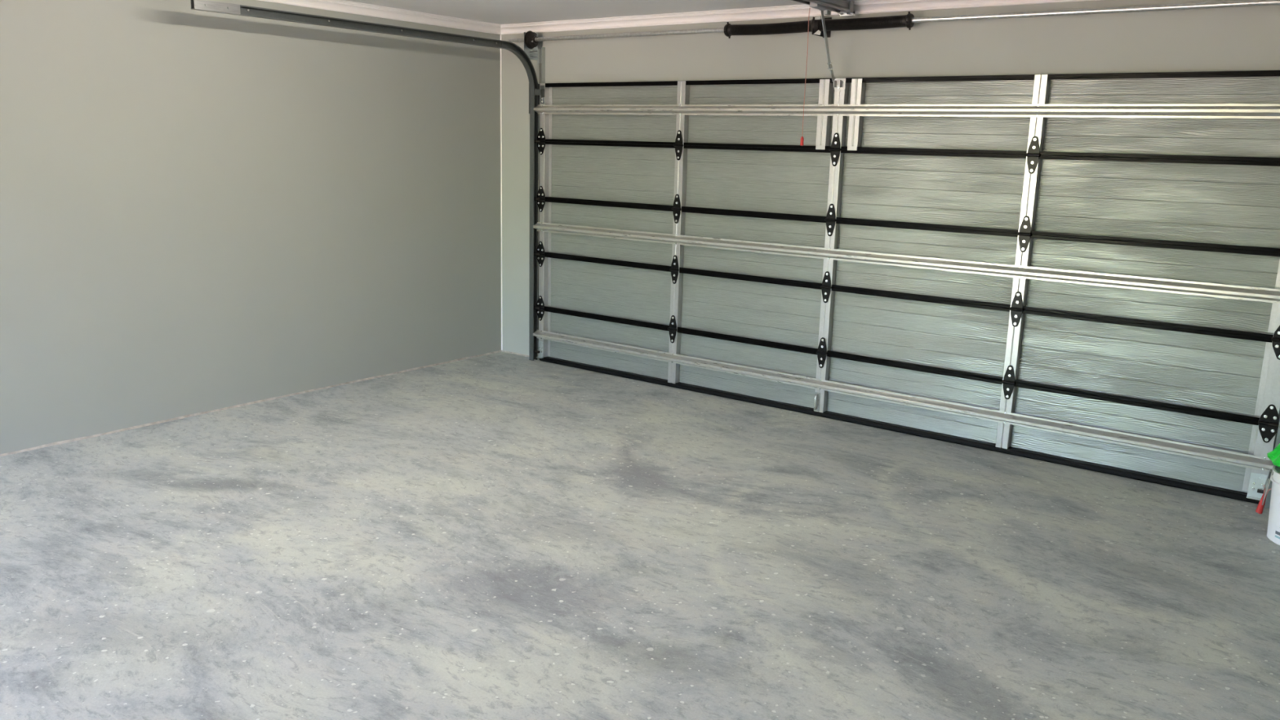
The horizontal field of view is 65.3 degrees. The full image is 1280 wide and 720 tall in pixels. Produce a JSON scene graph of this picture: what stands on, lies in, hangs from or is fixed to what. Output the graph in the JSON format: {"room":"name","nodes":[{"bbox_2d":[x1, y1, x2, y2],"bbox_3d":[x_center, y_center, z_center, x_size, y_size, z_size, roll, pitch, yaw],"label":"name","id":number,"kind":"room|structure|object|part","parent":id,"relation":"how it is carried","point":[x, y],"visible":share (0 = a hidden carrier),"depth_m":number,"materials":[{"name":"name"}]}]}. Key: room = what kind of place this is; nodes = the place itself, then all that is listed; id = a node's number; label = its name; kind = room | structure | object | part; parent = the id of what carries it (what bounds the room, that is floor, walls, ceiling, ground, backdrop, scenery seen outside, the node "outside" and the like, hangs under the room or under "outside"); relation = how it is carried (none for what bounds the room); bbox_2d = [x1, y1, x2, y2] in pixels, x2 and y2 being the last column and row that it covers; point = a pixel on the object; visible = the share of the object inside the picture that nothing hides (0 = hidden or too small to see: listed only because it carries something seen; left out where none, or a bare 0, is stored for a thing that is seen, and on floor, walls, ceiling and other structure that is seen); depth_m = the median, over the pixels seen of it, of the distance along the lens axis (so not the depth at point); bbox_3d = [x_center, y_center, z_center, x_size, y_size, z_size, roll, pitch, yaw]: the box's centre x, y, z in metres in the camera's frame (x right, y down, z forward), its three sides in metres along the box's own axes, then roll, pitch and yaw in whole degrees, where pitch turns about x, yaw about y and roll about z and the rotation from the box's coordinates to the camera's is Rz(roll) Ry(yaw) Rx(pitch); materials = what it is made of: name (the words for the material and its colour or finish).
{"room":"residential garage","nodes":[
{"label":"residential garage","id":0,"kind":"room"},
{"bbox_2d":[0,0,501,453],"bbox_3d":[-4.053,-0.580,4.165,0.200,2.532,10.110,10,15,36],"label":"wall","id":1,"kind":"structure","parent":0,"point":[201,211],"depth_m":6.04,"materials":[{"name":"paint"}]},
{"bbox_2d":[0,350,502,456],"bbox_3d":[-4.014,0.670,4.350,0.016,0.014,9.660,10,15,36],"label":"trim","id":2,"kind":"structure","parent":1,"relation":"attached to","point":[495,352],"depth_m":6.21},
{"bbox_2d":[258,0,501,35],"bbox_3d":[-3.930,-1.761,3.806,0.066,0.065,9.660,10,15,36],"label":"trim","id":3,"kind":"structure","parent":1,"relation":"attached to","point":[340,6],"depth_m":6.78,"materials":[{"name":"paint"}]},
{"bbox_2d":[343,0,866,24],"bbox_3d":[-1.610,-1.445,2.131,6.220,0.150,10.110,10,15,36],"label":"ceiling","id":4,"kind":"structure","parent":0,"point":[494,11],"depth_m":6.46,"materials":[{"name":"paint"}]},
{"bbox_2d":[791,0,859,81],"bbox_3d":[0.131,-1.601,4.496,0.320,0.457,3.760,10,15,36],"label":"garage door opener","id":5,"kind":"object","parent":4,"relation":"attached to","point":[844,8],"visible":1,"depth_m":5.74,"materials":[{"name":"metal"}]},
{"bbox_2d":[800,8,810,146],"bbox_3d":[0.945,-1.607,5.692,0.021,0.758,0.021,10,15,36],"label":"cord","id":6,"kind":"object","parent":5,"relation":"hanging from","point":[802,144],"visible":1,"depth_m":5.71,"materials":[{"name":"red fabric"}]},
{"bbox_3d":[0.935,-1.263,5.767,0.021,0.053,0.021,10,15,36],"label":"pull handle","id":7,"kind":"part","parent":6,"relation":"part of","materials":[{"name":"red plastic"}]},
{"bbox_3d":[0.944,-1.631,5.687,0.008,0.710,0.005,4,12,10],"label":"cord","id":8,"kind":"part","parent":6,"relation":"part of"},
{"bbox_3d":[0.221,-1.813,4.566,0.076,0.062,3.245,10,15,36],"label":"rail","id":9,"kind":"part","parent":5,"relation":"part of","materials":[{"name":"metal"}]},
{"bbox_3d":[1.080,-1.859,5.795,0.012,0.329,0.168,10,15,36],"label":"arm","id":10,"kind":"part","parent":5,"relation":"part of","materials":[{"name":"metal"}]},
{"bbox_2d":[0,351,1279,719],"bbox_3d":[-1.679,1.175,2.700,6.220,0.150,10.110,10,15,36],"label":"floor","id":11,"kind":"structure","parent":0,"point":[500,535],"depth_m":4.04,"materials":[{"name":"concrete"}]},
{"bbox_2d":[1255,465,1279,545],"bbox_3d":[2.986,0.665,4.500,0.372,0.325,0.342,10,15,36],"label":"plastic bucket","id":12,"kind":"object","parent":11,"relation":"on","point":[1273,524],"visible":0.99,"depth_m":4.50,"materials":[{"name":"plastic"}]},
{"bbox_2d":[1266,443,1279,467],"bbox_3d":[3.005,0.343,4.409,0.353,0.341,0.353,-1,13,-12],"label":"plastic bag","id":13,"kind":"object","parent":12,"relation":"on","point":[1274,455],"visible":1,"depth_m":4.52,"materials":[{"name":"green plastic"}]},
{"bbox_2d":[501,0,1279,502],"bbox_3d":[1.309,-0.898,6.288,5.820,2.532,0.250,10,15,36],"label":"wall","id":14,"kind":"structure","parent":0,"point":[1240,38],"depth_m":5.82,"materials":[{"name":"paint"}]},
{"bbox_2d":[190,0,545,360],"bbox_3d":[-1.571,-1.037,6.564,0.067,2.528,2.725,10,15,36],"label":"track","id":15,"kind":"object","parent":14,"relation":"attached to","point":[199,5],"visible":0.94,"depth_m":6.97,"materials":[{"name":"metal"}]},
{"bbox_2d":[537,48,540,329],"bbox_3d":[-0.767,-1.189,7.586,0.004,2.262,0.022,5,13,16],"label":"cable","id":16,"kind":"object","parent":15,"relation":"attached to","point":[540,48],"visible":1,"depth_m":7.55,"materials":[{"name":"black metal"}]},
{"bbox_2d":[500,35,502,350],"bbox_3d":[-1.094,-1.276,7.883,0.007,2.467,0.007,10,15,36],"label":"trim","id":17,"kind":"structure","parent":14,"relation":"attached to","point":[500,35],"depth_m":7.86,"materials":[{"name":"paint"}]},
{"bbox_2d":[502,350,539,359],"bbox_3d":[-0.946,-0.042,8.011,0.460,0.010,0.012,10,15,36],"label":"trim","id":18,"kind":"structure","parent":14,"relation":"attached to","point":[502,350],"depth_m":8.05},
{"bbox_2d":[500,0,1097,35],"bbox_3d":[1.247,-2.079,5.902,5.820,0.065,0.066,10,15,36],"label":"trim","id":19,"kind":"structure","parent":14,"relation":"attached to","point":[868,6],"depth_m":6.32,"materials":[{"name":"paint"}]},
{"bbox_2d":[508,0,1279,62],"bbox_3d":[1.203,-1.937,5.901,5.406,0.220,0.164,10,15,36],"label":"spring","id":20,"kind":"object","parent":14,"relation":"attached to","point":[533,42],"visible":0.98,"depth_m":5.83,"materials":[{"name":"metal"}]},
{"bbox_3d":[-0.798,-2.303,7.373,0.158,0.207,0.049,-7,15,-35],"label":"bearing plate","id":21,"kind":"part","parent":20,"relation":"part of","materials":[{"name":"metal"}]},
{"bbox_2d":[533,70,1279,503],"bbox_3d":[1.187,-0.661,6.200,4.979,2.100,0.107,10,15,36],"label":"garage door","id":22,"kind":"structure","parent":14,"relation":"in","point":[1077,270],"depth_m":5.79,"materials":[{"name":"metal"}]},
{"bbox_3d":[1.136,0.266,6.410,0.040,0.120,0.002,10,15,36],"label":"lift handle","id":23,"kind":"part","parent":22,"relation":"part of","materials":[{"name":"metal"}]},
{"bbox_3d":[1.176,0.333,6.432,4.778,0.014,0.056,10,15,36],"label":"edge rail","id":24,"kind":"part","parent":22,"relation":"part of","materials":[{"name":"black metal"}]},
{"bbox_3d":[1.200,0.137,6.409,4.882,0.401,0.010,10,15,36],"label":"door","id":25,"kind":"part","parent":22,"relation":"part of","materials":[{"name":"metal"}]},
{"bbox_3d":[1.186,-0.038,6.352,4.778,0.019,0.056,10,15,36],"label":"edge rail","id":26,"kind":"part","parent":22,"relation":"part of","materials":[{"name":"black metal"}]},
{"bbox_3d":[1.186,-0.058,6.347,4.778,0.019,0.056,10,15,36],"label":"edge rail","id":27,"kind":"part","parent":22,"relation":"part of","materials":[{"name":"black metal"}]},
{"bbox_3d":[1.211,-0.262,6.322,4.882,0.423,0.010,10,15,36],"label":"door","id":28,"kind":"part","parent":22,"relation":"part of","materials":[{"name":"metal"}]},
{"bbox_3d":[1.197,-0.448,6.263,4.778,0.019,0.056,10,15,36],"label":"edge rail","id":29,"kind":"part","parent":22,"relation":"part of","materials":[{"name":"black metal"}]},
{"bbox_3d":[1.197,-0.467,6.258,4.778,0.019,0.056,10,15,36],"label":"edge rail","id":30,"kind":"part","parent":22,"relation":"part of","materials":[{"name":"black metal"}]},
{"bbox_3d":[1.208,-0.855,6.174,4.778,0.019,0.056,10,15,36],"label":"edge rail","id":31,"kind":"part","parent":22,"relation":"part of","materials":[{"name":"black metal"}]},
{"bbox_3d":[1.208,-0.874,6.170,4.778,0.019,0.056,10,15,36],"label":"edge rail","id":32,"kind":"part","parent":22,"relation":"part of","materials":[{"name":"black metal"}]},
{"bbox_3d":[1.219,-1.270,6.084,4.778,0.019,0.056,10,15,36],"label":"edge rail","id":33,"kind":"part","parent":22,"relation":"part of","materials":[{"name":"black metal"}]},
{"bbox_3d":[1.219,-1.290,6.080,4.778,0.019,0.056,10,15,36],"label":"edge rail","id":34,"kind":"part","parent":22,"relation":"part of","materials":[{"name":"black metal"}]},
{"bbox_3d":[1.229,-1.676,5.996,4.778,0.028,0.056,10,15,36],"label":"edge rail","id":35,"kind":"part","parent":22,"relation":"part of","materials":[{"name":"black metal"}]},
{"bbox_3d":[1.233,-1.082,6.144,4.882,0.429,0.010,10,15,36],"label":"door","id":36,"kind":"part","parent":22,"relation":"part of","materials":[{"name":"metal"}]},
{"bbox_3d":[1.222,-0.670,6.234,4.882,0.421,0.010,10,15,36],"label":"door","id":37,"kind":"part","parent":22,"relation":"part of","materials":[{"name":"metal"}]},
{"bbox_3d":[1.244,-1.489,6.056,4.882,0.414,0.010,10,15,36],"label":"door","id":38,"kind":"part","parent":22,"relation":"part of","materials":[{"name":"metal"}]},
{"bbox_2d":[1264,413,1279,508],"bbox_3d":[2.390,-0.306,3.686,0.067,2.528,2.725,10,15,36],"label":"track","id":39,"kind":"object","parent":14,"relation":"attached to","point":[1277,440],"visible":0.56,"depth_m":4.92,"materials":[{"name":"metal"}]}
]}

